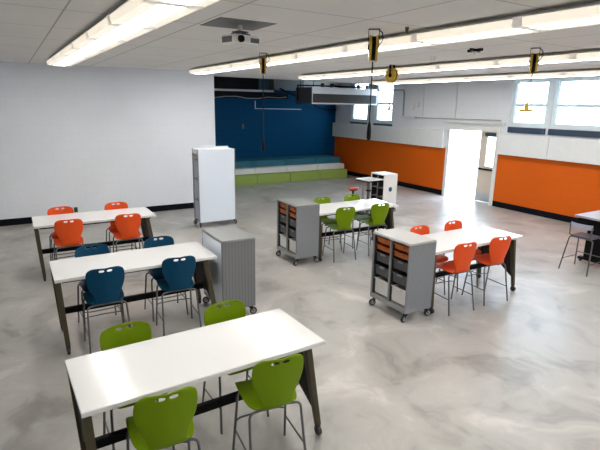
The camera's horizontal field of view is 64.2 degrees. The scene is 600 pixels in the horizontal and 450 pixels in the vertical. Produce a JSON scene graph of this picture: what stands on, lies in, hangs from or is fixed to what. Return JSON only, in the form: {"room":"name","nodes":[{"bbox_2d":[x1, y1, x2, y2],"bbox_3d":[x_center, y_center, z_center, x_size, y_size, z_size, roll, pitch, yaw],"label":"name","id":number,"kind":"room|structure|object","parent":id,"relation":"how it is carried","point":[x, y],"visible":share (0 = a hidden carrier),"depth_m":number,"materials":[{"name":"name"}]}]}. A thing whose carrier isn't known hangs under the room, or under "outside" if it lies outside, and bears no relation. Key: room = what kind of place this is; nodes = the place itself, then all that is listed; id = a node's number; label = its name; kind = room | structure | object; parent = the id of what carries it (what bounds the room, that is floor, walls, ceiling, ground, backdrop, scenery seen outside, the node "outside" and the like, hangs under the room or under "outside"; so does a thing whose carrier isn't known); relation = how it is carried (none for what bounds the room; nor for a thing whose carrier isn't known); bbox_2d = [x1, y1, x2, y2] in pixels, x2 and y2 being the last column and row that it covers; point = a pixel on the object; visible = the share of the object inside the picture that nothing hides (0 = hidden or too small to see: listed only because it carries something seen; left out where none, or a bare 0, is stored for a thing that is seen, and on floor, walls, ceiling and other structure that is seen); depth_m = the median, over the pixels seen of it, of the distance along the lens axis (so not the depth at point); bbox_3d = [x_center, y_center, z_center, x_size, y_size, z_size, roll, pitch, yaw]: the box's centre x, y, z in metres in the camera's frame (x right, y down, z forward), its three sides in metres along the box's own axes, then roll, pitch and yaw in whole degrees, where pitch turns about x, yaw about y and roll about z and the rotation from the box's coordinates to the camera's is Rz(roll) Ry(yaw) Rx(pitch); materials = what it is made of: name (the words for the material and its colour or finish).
{"room":"classroom","nodes":[
{"label":"classroom","id":0,"kind":"room"},
{"bbox_2d":[0,62,215,219],"bbox_3d":[-6.060,-2.225,10.896,8.630,4.400,0.200,-7,16,-30],"label":"wall","id":1,"kind":"structure","parent":0,"point":[87,138],"depth_m":11.54,"materials":[{"name":"paint"}]},
{"bbox_2d":[0,202,193,225],"bbox_3d":[-5.956,-0.154,11.371,8.430,0.155,0.015,-7,16,-30],"label":"baseboard","id":2,"kind":"structure","parent":1,"relation":"attached to","point":[27,220],"depth_m":12.57,"materials":[{"name":"black rubber"}]},
{"bbox_2d":[214,90,335,158],"bbox_3d":[-1.601,-4.115,18.773,7.745,4.400,0.200,-7,16,-30],"label":"wall","id":3,"kind":"structure","parent":0,"point":[305,131],"depth_m":19.07,"materials":[{"name":"paint"}]},
{"bbox_2d":[214,76,258,89],"bbox_3d":[-3.097,-5.152,17.184,3.370,0.470,0.448,-7,16,-30],"label":"bulkhead","id":4,"kind":"object","parent":3,"relation":"attached to","point":[219,82],"visible":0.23,"depth_m":17.39,"materials":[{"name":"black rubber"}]},
{"bbox_2d":[214,91,287,98],"bbox_3d":[-2.576,-4.851,17.814,4.870,0.220,0.068,-7,16,-30],"label":"bulkhead","id":5,"kind":"object","parent":3,"relation":"attached to","point":[218,94],"visible":0.57,"depth_m":18.16,"materials":[{"name":"black paint"}]},
{"bbox_2d":[270,79,303,90],"bbox_3d":[-0.566,-5.460,18.579,1.320,0.420,0.598,-7,16,-30],"label":"duct","id":6,"kind":"object","parent":3,"relation":"attached to","point":[275,84],"visible":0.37,"depth_m":18.25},
{"bbox_2d":[0,175,599,449],"bbox_3d":[0.042,0.775,8.660,16.195,0.120,20.800,-7,16,-30],"label":"floor","id":7,"kind":"structure","parent":0,"point":[521,372],"depth_m":5.97,"materials":[{"name":"concrete"}]},
{"bbox_2d":[47,206,80,260],"bbox_3d":[-4.031,0.230,8.186,0.485,1.027,0.511,-8,16,-31],"label":"chair","id":8,"kind":"object","parent":7,"relation":"on","point":[52,211],"visible":0.34,"depth_m":8.22,"materials":[{"name":"orange plastic"}]},
{"bbox_2d":[53,218,83,259],"bbox_3d":[-3.703,0.360,7.690,0.485,1.027,0.511,-8,16,-31],"label":"chair","id":9,"kind":"object","parent":7,"relation":"on","point":[69,233],"visible":0.98,"depth_m":7.46,"materials":[{"name":"orange plastic"}]},
{"bbox_2d":[32,207,155,280],"bbox_3d":[-3.485,0.285,8.229,1.869,0.914,0.755,-7,16,-30],"label":"work table","id":10,"kind":"object","parent":7,"relation":"on","point":[105,216],"visible":0.62,"depth_m":8.05,"materials":[{"name":"white laminate"}]},
{"bbox_2d":[75,244,122,328],"bbox_3d":[-2.544,0.797,6.027,0.485,1.027,0.511,-8,17,-32],"label":"chair","id":11,"kind":"object","parent":7,"relation":"on","point":[81,251],"visible":0.35,"depth_m":6.06,"materials":[{"name":"teal plastic"}]},
{"bbox_2d":[83,266,130,353],"bbox_3d":[-2.268,0.917,5.568,0.485,1.027,0.511,-7,16,-30],"label":"chair","id":12,"kind":"object","parent":7,"relation":"on","point":[105,288],"visible":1,"depth_m":5.34,"materials":[{"name":"teal plastic"}]},
{"bbox_2d":[104,202,136,252],"bbox_3d":[-3.248,0.131,8.640,0.485,1.027,0.511,-7,16,-30],"label":"chair","id":13,"kind":"object","parent":7,"relation":"on","point":[113,229],"visible":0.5,"depth_m":8.67,"materials":[{"name":"orange plastic"}]},
{"bbox_2d":[113,213,146,270],"bbox_3d":[-2.930,0.262,8.138,0.485,1.027,0.511,-7,16,-28],"label":"chair","id":14,"kind":"object","parent":7,"relation":"on","point":[128,227],"visible":0.99,"depth_m":7.90,"materials":[{"name":"orange plastic"}]},
{"bbox_2d":[49,242,216,354],"bbox_3d":[-2.050,0.858,6.044,1.869,0.914,0.755,-7,16,-30],"label":"work table","id":15,"kind":"object","parent":7,"relation":"on","point":[71,269],"visible":0.83,"depth_m":5.90,"materials":[{"name":"laminate"}]},
{"bbox_2d":[100,321,174,449],"bbox_3d":[-1.335,1.357,3.873,0.485,1.027,0.511,-7,16,-31],"label":"chair","id":16,"kind":"object","parent":7,"relation":"on","point":[110,338],"visible":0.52,"depth_m":3.95,"materials":[{"name":"green plastic"}]},
{"bbox_2d":[126,386,200,449],"bbox_3d":[-0.955,1.500,3.329,0.485,1.027,0.511,-6,16,-27],"label":"chair","id":17,"kind":"object","parent":7,"relation":"on","point":[153,425],"visible":1,"depth_m":3.08,"materials":[{"name":"green plastic"}]},
{"bbox_2d":[144,236,188,321],"bbox_3d":[-1.825,0.704,6.451,0.485,1.027,0.511,-7,16,-30],"label":"chair","id":18,"kind":"object","parent":7,"relation":"on","point":[157,274],"visible":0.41,"depth_m":6.47,"materials":[{"name":"teal plastic"}]},
{"bbox_2d":[156,255,201,335],"bbox_3d":[-1.547,0.823,5.994,0.485,1.027,0.511,-6,16,-27],"label":"chair","id":19,"kind":"object","parent":7,"relation":"on","point":[178,275],"visible":1,"depth_m":5.77,"materials":[{"name":"teal plastic"}]},
{"bbox_2d":[65,309,324,449],"bbox_3d":[-0.780,1.424,3.872,1.869,0.914,0.755,-8,17,-32],"label":"work table","id":20,"kind":"object","parent":7,"relation":"on","point":[99,382],"visible":0.77,"depth_m":3.65,"materials":[{"name":"laminate"}]},
{"bbox_2d":[192,146,236,227],"bbox_3d":[-2.012,-0.913,11.249,0.931,1.825,0.480,-7,16,-30],"label":"tower","id":21,"kind":"object","parent":7,"relation":"on","point":[214,190],"visible":1,"depth_m":11.09,"materials":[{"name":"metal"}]},
{"bbox_2d":[202,225,256,313],"bbox_3d":[-0.990,0.640,6.614,0.541,1.098,0.747,-7,16,-30],"label":"storage unit","id":22,"kind":"object","parent":7,"relation":"on","point":[232,272],"visible":0.91,"depth_m":6.31,"materials":[{"name":"grey metal"}]},
{"bbox_2d":[202,300,268,433],"bbox_3d":[-0.590,1.254,4.338,0.485,1.027,0.511,-8,17,-32],"label":"chair","id":23,"kind":"object","parent":7,"relation":"on","point":[236,309],"visible":0.32,"depth_m":4.41,"materials":[{"name":"green plastic"}]},
{"bbox_2d":[235,174,256,185],"bbox_3d":[-2.186,-1.590,16.993,1.306,0.345,0.350,-7,16,-30],"label":"block","id":24,"kind":"object","parent":7,"relation":"on","point":[245,179],"visible":0.58,"depth_m":16.96,"materials":[{"name":"green fabric"}]},
{"bbox_2d":[241,157,284,167],"bbox_3d":[-1.449,-2.183,18.565,1.418,0.760,1.040,-7,16,-30],"label":"block","id":25,"kind":"object","parent":7,"relation":"on","point":[262,161],"visible":0.4,"depth_m":18.18,"materials":[{"name":"teal fabric"}]},
{"bbox_2d":[232,354,305,449],"bbox_3d":[-0.248,1.403,3.771,0.485,1.027,0.511,-6,15,-25],"label":"chair","id":26,"kind":"object","parent":7,"relation":"on","point":[270,387],"visible":1,"depth_m":3.54,"materials":[{"name":"green plastic"}]},
{"bbox_2d":[252,166,286,173],"bbox_3d":[-1.139,-1.916,17.983,1.348,0.535,0.340,-7,16,-30],"label":"block","id":27,"kind":"object","parent":7,"relation":"on","point":[269,169],"visible":0.42,"depth_m":17.79,"materials":[{"name":"white fabric"}]},
{"bbox_2d":[255,172,289,183],"bbox_3d":[-1.035,-1.737,17.667,1.354,0.345,0.350,-7,16,-30],"label":"block","id":28,"kind":"object","parent":7,"relation":"on","point":[277,177],"visible":0.81,"depth_m":17.53,"materials":[{"name":"green fabric"}]},
{"bbox_2d":[275,156,314,165],"bbox_3d":[-0.248,-2.337,19.267,1.358,0.760,1.040,-7,16,-30],"label":"block","id":29,"kind":"object","parent":7,"relation":"on","point":[289,160],"visible":0.39,"depth_m":18.85,"materials":[{"name":"teal fabric"}]},
{"bbox_2d":[276,197,319,265],"bbox_3d":[-0.046,0.103,8.828,0.541,1.098,0.747,-7,16,-30],"label":"storage unit","id":30,"kind":"object","parent":7,"relation":"on","point":[297,217],"visible":1,"depth_m":8.59,"materials":[{"name":"grey metal"}]},
{"bbox_2d":[286,164,316,171],"bbox_3d":[0.028,-2.066,18.666,1.348,0.535,0.340,-7,16,-30],"label":"block","id":31,"kind":"object","parent":7,"relation":"on","point":[305,167],"visible":0.38,"depth_m":18.48,"materials":[{"name":"white fabric"}]},
{"bbox_2d":[288,170,319,181],"bbox_3d":[0.120,-1.885,18.342,1.313,0.345,0.350,-7,16,-30],"label":"block","id":32,"kind":"object","parent":7,"relation":"on","point":[308,175],"visible":0.8,"depth_m":18.21,"materials":[{"name":"green fabric"}]},
{"bbox_2d":[306,155,339,163],"bbox_3d":[0.876,-2.482,19.925,1.238,0.760,1.040,-7,16,-30],"label":"block","id":33,"kind":"object","parent":7,"relation":"on","point":[319,159],"visible":0.35,"depth_m":19.50,"materials":[{"name":"teal fabric"}]},
{"bbox_2d":[314,197,341,252],"bbox_3d":[0.533,-0.009,9.470,0.485,1.027,0.511,-7,16,-30],"label":"chair","id":34,"kind":"object","parent":7,"relation":"on","point":[324,219],"visible":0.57,"depth_m":9.51,"materials":[{"name":"green plastic"}]},
{"bbox_2d":[315,163,343,169],"bbox_3d":[1.169,-2.212,19.333,1.288,0.535,0.340,-7,16,-30],"label":"block","id":35,"kind":"object","parent":7,"relation":"on","point":[324,165],"visible":0.41,"depth_m":19.15,"materials":[{"name":"white fabric"}]},
{"bbox_2d":[317,168,346,179],"bbox_3d":[1.255,-2.031,19.006,1.309,0.345,0.350,-7,16,-30],"label":"block","id":36,"kind":"object","parent":7,"relation":"on","point":[325,173],"visible":0.86,"depth_m":18.86,"materials":[{"name":"green fabric"}]},
{"bbox_2d":[322,207,355,262],"bbox_3d":[0.741,0.120,8.972,0.485,1.027,0.511,-5,15,-24],"label":"chair","id":37,"kind":"object","parent":7,"relation":"on","point":[344,218],"visible":1,"depth_m":8.75,"materials":[{"name":"green plastic"}]},
{"bbox_2d":[339,194,371,248],"bbox_3d":[1.170,-0.089,9.838,0.485,1.027,0.511,-7,16,-30],"label":"chair","id":38,"kind":"object","parent":7,"relation":"on","point":[357,217],"visible":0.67,"depth_m":9.85,"materials":[{"name":"green plastic"}]},
{"bbox_2d":[318,198,397,260],"bbox_3d":[0.958,0.062,9.443,1.869,0.914,0.755,-7,16,-30],"label":"work table","id":39,"kind":"object","parent":7,"relation":"on","point":[327,209],"visible":0.41,"depth_m":9.40,"materials":[{"name":"laminate"}]},
{"bbox_2d":[355,177,382,215],"bbox_3d":[1.824,-0.763,12.733,0.540,0.950,0.500,-9,17,-36],"label":"desk","id":40,"kind":"object","parent":7,"relation":"on","point":[368,180],"visible":0.77,"depth_m":12.56,"materials":[{"name":"white laminate"}]},
{"bbox_2d":[356,203,388,255],"bbox_3d":[1.438,0.032,9.375,0.485,1.027,0.511,-5,15,-24],"label":"chair","id":41,"kind":"object","parent":7,"relation":"on","point":[378,213],"visible":1,"depth_m":9.14,"materials":[{"name":"green plastic"}]},
{"bbox_2d":[370,171,397,210],"bbox_3d":[2.290,-0.909,13.140,0.541,1.050,0.562,-7,16,-30],"label":"storage unit","id":42,"kind":"object","parent":7,"relation":"on","point":[385,190],"visible":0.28,"depth_m":12.96,"materials":[{"name":"white plastic"}]},
{"bbox_2d":[369,228,436,322],"bbox_3d":[1.411,0.676,6.643,0.541,1.098,0.747,-7,16,-30],"label":"storage unit","id":43,"kind":"object","parent":7,"relation":"on","point":[403,261],"visible":1,"depth_m":6.44,"materials":[{"name":"grey metal"}]},
{"bbox_2d":[410,225,447,294],"bbox_3d":[1.936,0.559,7.302,0.485,1.027,0.511,-7,16,-30],"label":"chair","id":44,"kind":"object","parent":7,"relation":"on","point":[424,230],"visible":0.34,"depth_m":7.34,"materials":[{"name":"orange plastic"}]},
{"bbox_2d":[434,242,476,315],"bbox_3d":[2.170,0.687,6.808,0.485,1.027,0.511,-6,16,-25],"label":"chair","id":45,"kind":"object","parent":7,"relation":"on","point":[463,256],"visible":0.94,"depth_m":6.59,"materials":[{"name":"orange plastic"}]},
{"bbox_2d":[435,220,481,291],"bbox_3d":[2.574,0.479,7.669,0.485,1.027,0.511,-7,16,-30],"label":"chair","id":46,"kind":"object","parent":7,"relation":"on","point":[458,224],"visible":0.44,"depth_m":7.72,"materials":[{"name":"orange plastic"}]},
{"bbox_2d":[423,225,522,313],"bbox_3d":[2.423,0.628,7.287,1.869,0.914,0.755,-7,16,-30],"label":"work table","id":47,"kind":"object","parent":7,"relation":"on","point":[482,235],"visible":0.56,"depth_m":7.32,"materials":[{"name":"laminate"}]},
{"bbox_2d":[461,236,510,305],"bbox_3d":[2.807,0.607,7.174,0.485,1.027,0.511,-5,15,-24],"label":"chair","id":48,"kind":"object","parent":7,"relation":"on","point":[498,248],"visible":0.93,"depth_m":6.96,"materials":[{"name":"orange plastic"}]},
{"bbox_2d":[558,222,599,276],"bbox_3d":[5.053,0.388,8.503,0.522,0.887,0.522,-7,16,-30],"label":"stool","id":49,"kind":"object","parent":7,"relation":"on","point":[581,235],"visible":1,"depth_m":8.39,"materials":[{"name":"grey plastic"}]},
{"bbox_2d":[574,210,599,263],"bbox_3d":[6.075,0.230,9.142,1.830,0.914,0.760,-7,16,-30],"label":"pedestal table","id":50,"kind":"object","parent":7,"relation":"on","point":[593,218],"visible":0.95,"depth_m":8.85,"materials":[{"name":"white laminate"}]},
{"bbox_2d":[0,0,599,84],"bbox_3d":[0.851,-2.451,6.451,15.675,0.060,17.300,-7,16,-30],"label":"ceiling","id":51,"kind":"structure","parent":0,"point":[31,31],"depth_m":5.59,"materials":[{"name":"tile"}]},
{"bbox_2d":[53,50,90,61],"bbox_3d":[-3.783,-2.805,7.906,0.434,0.123,1.220,-8,16,-31],"label":"ceiling light","id":52,"kind":"object","parent":51,"relation":"attached to","point":[58,56],"visible":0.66,"depth_m":7.84,"materials":[{"name":"white"}]},
{"bbox_2d":[61,42,103,56],"bbox_3d":[-3.139,-2.541,6.898,0.434,0.123,1.220,-8,16,-31],"label":"ceiling light","id":53,"kind":"object","parent":51,"relation":"attached to","point":[68,50],"visible":0.67,"depth_m":6.85,"materials":[{"name":"white"}]},
{"bbox_2d":[70,49,94,55],"bbox_3d":[-3.139,-2.517,6.904,0.200,0.067,1.118,-8,16,-31],"label":"diffuser","id":54,"kind":"object","parent":53,"relation":"attached to","point":[79,52],"depth_m":6.85,"materials":[{"name":"white"}]},
{"bbox_2d":[72,31,123,50],"bbox_3d":[-2.495,-2.277,5.890,0.434,0.123,1.220,-8,16,-31],"label":"ceiling light","id":55,"kind":"object","parent":51,"relation":"attached to","point":[82,42],"visible":0.69,"depth_m":5.83,"materials":[{"name":"white"}]},
{"bbox_2d":[82,40,114,49],"bbox_3d":[-2.495,-2.253,5.896,0.200,0.067,1.118,-8,16,-31],"label":"diffuser","id":56,"kind":"object","parent":55,"relation":"attached to","point":[95,44],"depth_m":5.85,"materials":[{"name":"white"}]},
{"bbox_2d":[86,15,154,41],"bbox_3d":[-1.850,-2.013,4.882,0.434,0.123,1.220,-8,16,-31],"label":"ceiling light","id":57,"kind":"object","parent":51,"relation":"attached to","point":[102,30],"visible":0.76,"depth_m":4.80,"materials":[{"name":"white"}]},
{"bbox_2d":[99,26,141,39],"bbox_3d":[-1.851,-1.989,4.888,0.200,0.067,1.118,-8,16,-31],"label":"diffuser","id":58,"kind":"object","parent":57,"relation":"attached to","point":[119,32],"depth_m":4.85,"materials":[{"name":"white"}]},
{"bbox_2d":[108,0,202,28],"bbox_3d":[-1.206,-1.749,3.874,0.434,0.123,1.220,-8,16,-31],"label":"ceiling light","id":59,"kind":"object","parent":51,"relation":"attached to","point":[134,13],"visible":0.95,"depth_m":3.80,"materials":[{"name":"white"}]},
{"bbox_2d":[124,4,183,26],"bbox_3d":[-1.206,-1.725,3.880,0.200,0.067,1.118,-8,16,-31],"label":"diffuser","id":60,"kind":"object","parent":59,"relation":"attached to","point":[156,13],"depth_m":3.82,"materials":[{"name":"white"}]},
{"bbox_2d":[145,0,218,7],"bbox_3d":[-0.562,-1.486,2.866,0.434,0.123,1.220,-8,16,-31],"label":"ceiling light","id":61,"kind":"object","parent":51,"relation":"attached to","point":[190,3],"visible":1,"depth_m":3.31,"materials":[{"name":"white"}]},
{"bbox_2d":[164,0,200,4],"bbox_3d":[-0.562,-1.461,2.872,0.200,0.067,1.118,-8,16,-31],"label":"diffuser","id":62,"kind":"object","parent":61,"relation":"attached to","point":[180,2],"depth_m":3.31,"materials":[{"name":"white"}]},
{"bbox_2d":[208,62,244,71],"bbox_3d":[-1.450,-3.217,9.723,0.434,0.123,1.220,-8,16,-31],"label":"ceiling light","id":63,"kind":"object","parent":51,"relation":"attached to","point":[225,67],"visible":0.74,"depth_m":9.65,"materials":[{"name":"white"}]},
{"bbox_2d":[201,17,276,30],"bbox_3d":[-0.636,-2.056,4.899,0.600,0.006,0.560,-7,16,-30],"label":"ceiling panel","id":64,"kind":"object","parent":51,"relation":"attached to","point":[223,22],"visible":1,"depth_m":4.85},
{"bbox_2d":[220,24,259,46],"bbox_3d":[-0.608,-1.953,4.916,0.285,0.198,0.344,14,19,43],"label":"projector","id":65,"kind":"object","parent":64,"relation":"hanging from","point":[240,38],"visible":1,"depth_m":4.87,"materials":[{"name":"white plastic"}]},
{"bbox_2d":[230,57,275,68],"bbox_3d":[-0.821,-2.951,8.706,0.434,0.123,1.220,-8,16,-31],"label":"ceiling light","id":66,"kind":"object","parent":51,"relation":"attached to","point":[249,63],"visible":0.63,"depth_m":8.67,"materials":[{"name":"white"}]},
{"bbox_2d":[259,53,269,150],"bbox_3d":[-0.578,-1.982,7.786,0.165,1.549,0.274,0,14,-6],"label":"reel","id":67,"kind":"object","parent":51,"relation":"hanging from","point":[263,62],"visible":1,"depth_m":7.61,"materials":[{"name":"yellow plastic"}]},
{"bbox_2d":[265,51,315,64],"bbox_3d":[-0.192,-2.685,7.689,0.434,0.123,1.220,-8,16,-31],"label":"ceiling light","id":68,"kind":"object","parent":51,"relation":"attached to","point":[285,58],"visible":0.6,"depth_m":7.55,"materials":[{"name":"white"}]},
{"bbox_2d":[267,59,306,63],"bbox_3d":[-0.193,-2.661,7.696,0.200,0.067,1.118,-8,16,-31],"label":"diffuser","id":69,"kind":"object","parent":68,"relation":"attached to","point":[294,60],"depth_m":7.65,"materials":[{"name":"white"}]},
{"bbox_2d":[298,72,328,79],"bbox_3d":[0.443,-3.806,12.216,0.434,0.123,1.220,-8,16,-31],"label":"ceiling light","id":70,"kind":"object","parent":51,"relation":"attached to","point":[313,75],"visible":0.74,"depth_m":12.19,"materials":[{"name":"white"}]},
{"bbox_2d":[295,42,366,59],"bbox_3d":[0.437,-2.420,6.673,0.434,0.123,1.220,-8,16,-31],"label":"ceiling light","id":71,"kind":"object","parent":51,"relation":"attached to","point":[333,51],"visible":0.76,"depth_m":6.59,"materials":[{"name":"white"}]},
{"bbox_2d":[305,52,360,58],"bbox_3d":[0.436,-2.395,6.678,0.200,0.067,1.118,-8,16,-31],"label":"diffuser","id":72,"kind":"object","parent":71,"relation":"attached to","point":[345,53],"depth_m":6.61,"materials":[{"name":"white"}]},
{"bbox_2d":[323,70,361,77],"bbox_3d":[1.072,-3.540,11.199,0.434,0.123,1.220,-8,16,-31],"label":"ceiling light","id":73,"kind":"object","parent":51,"relation":"attached to","point":[349,73],"visible":0.76,"depth_m":11.16,"materials":[{"name":"white"}]},
{"bbox_2d":[367,29,382,139],"bbox_3d":[0.798,-1.510,5.195,0.165,1.159,0.274,2,14,5],"label":"reel","id":74,"kind":"object","parent":51,"relation":"hanging from","point":[373,41],"visible":1,"depth_m":5.06,"materials":[{"name":"yellow plastic"}]},
{"bbox_2d":[354,66,405,75],"bbox_3d":[1.701,-3.275,10.182,0.434,0.123,1.220,-8,16,-31],"label":"ceiling light","id":75,"kind":"object","parent":51,"relation":"attached to","point":[376,71],"visible":0.6,"depth_m":10.19,"materials":[{"name":"white"}]},
{"bbox_2d":[344,31,437,53],"bbox_3d":[1.066,-2.154,5.655,0.434,0.123,1.220,-8,16,-31],"label":"ceiling light","id":76,"kind":"object","parent":51,"relation":"attached to","point":[399,41],"visible":0.64,"depth_m":5.48,"materials":[{"name":"white"}]},
{"bbox_2d":[354,43,429,52],"bbox_3d":[1.065,-2.130,5.662,0.200,0.067,1.118,-8,16,-31],"label":"diffuser","id":77,"kind":"object","parent":76,"relation":"attached to","point":[401,46],"depth_m":5.58,"materials":[{"name":"white"}]},
{"bbox_2d":[385,65,397,110],"bbox_3d":[1.815,-2.704,9.448,0.175,0.869,0.274,-10,18,-37],"label":"reel","id":78,"kind":"object","parent":51,"relation":"hanging from","point":[391,75],"visible":1,"depth_m":9.35,"materials":[{"name":"yellow plastic"}]},
{"bbox_2d":[398,77,432,83],"bbox_3d":[3.320,-4.041,13.363,0.434,0.123,1.220,-8,16,-31],"label":"ceiling light","id":79,"kind":"object","parent":51,"relation":"attached to","point":[426,79],"visible":0.77,"depth_m":13.28,"materials":[{"name":"white"}]},
{"bbox_2d":[395,62,447,72],"bbox_3d":[2.330,-3.009,9.165,0.434,0.123,1.220,-8,16,-31],"label":"ceiling light","id":80,"kind":"object","parent":51,"relation":"attached to","point":[430,67],"visible":0.66,"depth_m":9.03,"materials":[{"name":"white"}]},
{"bbox_2d":[399,69,439,72],"bbox_3d":[2.329,-2.985,9.171,0.200,0.067,1.118,-8,16,-31],"label":"diffuser","id":81,"kind":"object","parent":80,"relation":"attached to","point":[434,69],"depth_m":9.24,"materials":[{"name":"white"}]},
{"bbox_2d":[429,75,471,81],"bbox_3d":[3.949,-3.775,12.346,0.434,0.123,1.220,-8,16,-31],"label":"ceiling light","id":82,"kind":"object","parent":51,"relation":"attached to","point":[444,78],"visible":0.77,"depth_m":12.26,"materials":[{"name":"white"}]},
{"bbox_2d":[437,57,511,69],"bbox_3d":[2.959,-2.743,8.148,0.434,0.123,1.220,-8,16,-31],"label":"ceiling light","id":83,"kind":"object","parent":51,"relation":"attached to","point":[488,62],"visible":0.79,"depth_m":8.06,"materials":[{"name":"white"}]},
{"bbox_2d":[449,65,498,69],"bbox_3d":[2.959,-2.719,8.154,0.200,0.067,1.118,-8,16,-31],"label":"diffuser","id":84,"kind":"object","parent":83,"relation":"attached to","point":[491,65],"depth_m":8.13,"materials":[{"name":"white"}]},
{"bbox_2d":[413,13,544,44],"bbox_3d":[1.695,-1.888,4.638,0.434,0.123,1.220,-8,16,-31],"label":"ceiling light","id":85,"kind":"object","parent":51,"relation":"attached to","point":[507,25],"visible":0.79,"depth_m":4.51,"materials":[{"name":"white"}]},
{"bbox_2d":[425,29,528,42],"bbox_3d":[1.694,-1.864,4.645,0.200,0.067,1.118,-8,16,-31],"label":"diffuser","id":86,"kind":"object","parent":85,"relation":"attached to","point":[511,31],"depth_m":4.59,"materials":[{"name":"white"}]},
{"bbox_2d":[466,73,513,80],"bbox_3d":[4.579,-3.509,11.329,0.434,0.123,1.220,-8,16,-31],"label":"ceiling light","id":87,"kind":"object","parent":51,"relation":"attached to","point":[502,76],"visible":0.76,"depth_m":11.27,"materials":[{"name":"white"}]},
{"bbox_2d":[519,48,542,111],"bbox_3d":[3.134,-1.956,6.468,0.174,0.829,0.283,14,19,41],"label":"reel","id":88,"kind":"object","parent":51,"relation":"hanging from","point":[533,61],"visible":1,"depth_m":6.37,"materials":[{"name":"yellow plastic"}]},
{"bbox_2d":[510,70,569,78],"bbox_3d":[5.207,-3.244,10.312,0.434,0.123,1.220,-8,16,-31],"label":"ceiling light","id":89,"kind":"object","parent":51,"relation":"attached to","point":[558,73],"visible":0.76,"depth_m":10.20,"materials":[{"name":"white"}]},
{"bbox_2d":[496,51,587,65],"bbox_3d":[3.588,-2.477,7.131,0.434,0.123,1.220,-8,16,-31],"label":"ceiling light","id":90,"kind":"object","parent":51,"relation":"attached to","point":[559,57],"visible":0.72,"depth_m":7.02,"materials":[{"name":"white"}]},
{"bbox_2d":[508,60,575,65],"bbox_3d":[3.588,-2.453,7.137,0.200,0.067,1.118,-8,16,-31],"label":"diffuser","id":91,"kind":"object","parent":90,"relation":"attached to","point":[562,60],"depth_m":7.04,"materials":[{"name":"white"}]},
{"bbox_2d":[517,1,599,31],"bbox_3d":[2.324,-1.622,3.622,0.434,0.123,1.220,-8,16,-31],"label":"ceiling light","id":92,"kind":"object","parent":51,"relation":"attached to","point":[584,14],"visible":1,"depth_m":3.79,"materials":[{"name":"white"}]},
{"bbox_2d":[533,17,599,28],"bbox_3d":[2.324,-1.598,3.628,0.200,0.067,1.118,-8,16,-31],"label":"diffuser","id":93,"kind":"object","parent":92,"relation":"attached to","point":[596,19],"depth_m":3.85,"materials":[{"name":"white"}]},
{"bbox_2d":[563,68,599,76],"bbox_3d":[5.837,-2.978,9.295,0.434,0.123,1.220,-8,16,-31],"label":"ceiling light","id":94,"kind":"object","parent":51,"relation":"attached to","point":[595,71],"visible":1,"depth_m":9.45,"materials":[{"name":"white"}]},
{"bbox_2d":[573,49,599,60],"bbox_3d":[4.217,-2.212,6.114,0.434,0.123,1.220,-8,16,-31],"label":"ceiling light","id":95,"kind":"object","parent":51,"relation":"attached to","point":[592,54],"visible":1,"depth_m":6.41,"materials":[{"name":"white"}]},
{"bbox_2d":[334,76,599,217],"bbox_3d":[6.814,-2.281,12.051,0.140,4.400,20.400,-7,16,-30],"label":"wall","id":96,"kind":"structure","parent":0,"point":[553,186],"depth_m":14.38,"materials":[{"name":"paint"}]},
{"bbox_2d":[350,83,368,124],"bbox_3d":[2.406,-4.804,18.976,0.195,1.720,1.080,-7,16,-30],"label":"window","id":97,"kind":"structure","parent":96,"relation":"in","point":[353,118],"depth_m":19.19,"materials":[{"name":"metal"}]},
{"bbox_2d":[373,84,394,125],"bbox_3d":[3.156,-4.487,17.764,0.195,1.720,1.040,-7,16,-30],"label":"window","id":98,"kind":"structure","parent":96,"relation":"in","point":[378,86],"depth_m":17.99,"materials":[{"name":"metal"}]},
{"bbox_2d":[332,122,599,164],"bbox_3d":[6.687,-1.902,12.072,0.140,0.570,20.394,-7,16,-30],"label":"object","id":99,"kind":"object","parent":96,"relation":"attached to","point":[585,151],"depth_m":13.29,"materials":[{"name":"white paint"}]},
{"bbox_2d":[347,171,588,224],"bbox_3d":[6.715,-0.216,12.517,0.015,0.165,20.380,-7,16,-30],"label":"baseboard","id":100,"kind":"structure","parent":96,"relation":"attached to","point":[569,219],"depth_m":13.57,"materials":[{"name":"black rubber"}]},
{"bbox_2d":[442,120,505,205],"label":"door","id":101,"kind":"structure","parent":96,"relation":"in","point":[485,181],"depth_m":15.32,"materials":[{"name":"white metal"}]},
{"bbox_2d":[507,78,552,134],"bbox_3d":[6.196,-3.186,12.853,0.195,1.425,1.120,-7,16,-30],"label":"window","id":102,"kind":"structure","parent":96,"relation":"in","point":[515,104],"depth_m":12.89,"materials":[{"name":"metal"}]},
{"bbox_2d":[547,76,599,137],"bbox_3d":[6.869,-2.902,11.766,0.195,1.425,1.340,-7,16,-30],"label":"window","id":103,"kind":"structure","parent":96,"relation":"in","point":[556,104],"depth_m":11.94,"materials":[{"name":"metal"}]},
{"bbox_3d":[0.113,-3.623,7.555,16.175,0.150,20.800,-7,16,-30],"label":"deck","id":104,"kind":"object","parent":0,"visible":0},
{"bbox_2d":[296,80,376,104],"bbox_3d":[1.361,-5.179,17.369,2.850,1.550,1.112,-7,16,-30],"label":"air conditioning unit","id":105,"kind":"object","parent":104,"relation":"hanging from","point":[307,95],"visible":0.88,"depth_m":16.91,"materials":[{"name":"grey metal"}]},
{"bbox_2d":[313,93,375,103],"bbox_3d":[1.629,-4.499,17.060,2.790,0.300,0.014,-7,16,-30],"label":"grille","id":106,"kind":"object","parent":105,"relation":"attached to","point":[318,98],"depth_m":17.01,"materials":[{"name":"metal"}]},
{"label":"outside","id":107,"kind":"structure","parent":0,"visible":0},
{"bbox_2d":[451,132,495,198],"bbox_3d":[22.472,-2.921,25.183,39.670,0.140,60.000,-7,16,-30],"label":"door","id":108,"kind":"structure","parent":107,"point":[492,140],"depth_m":28.94,"materials":[{"name":"white"}]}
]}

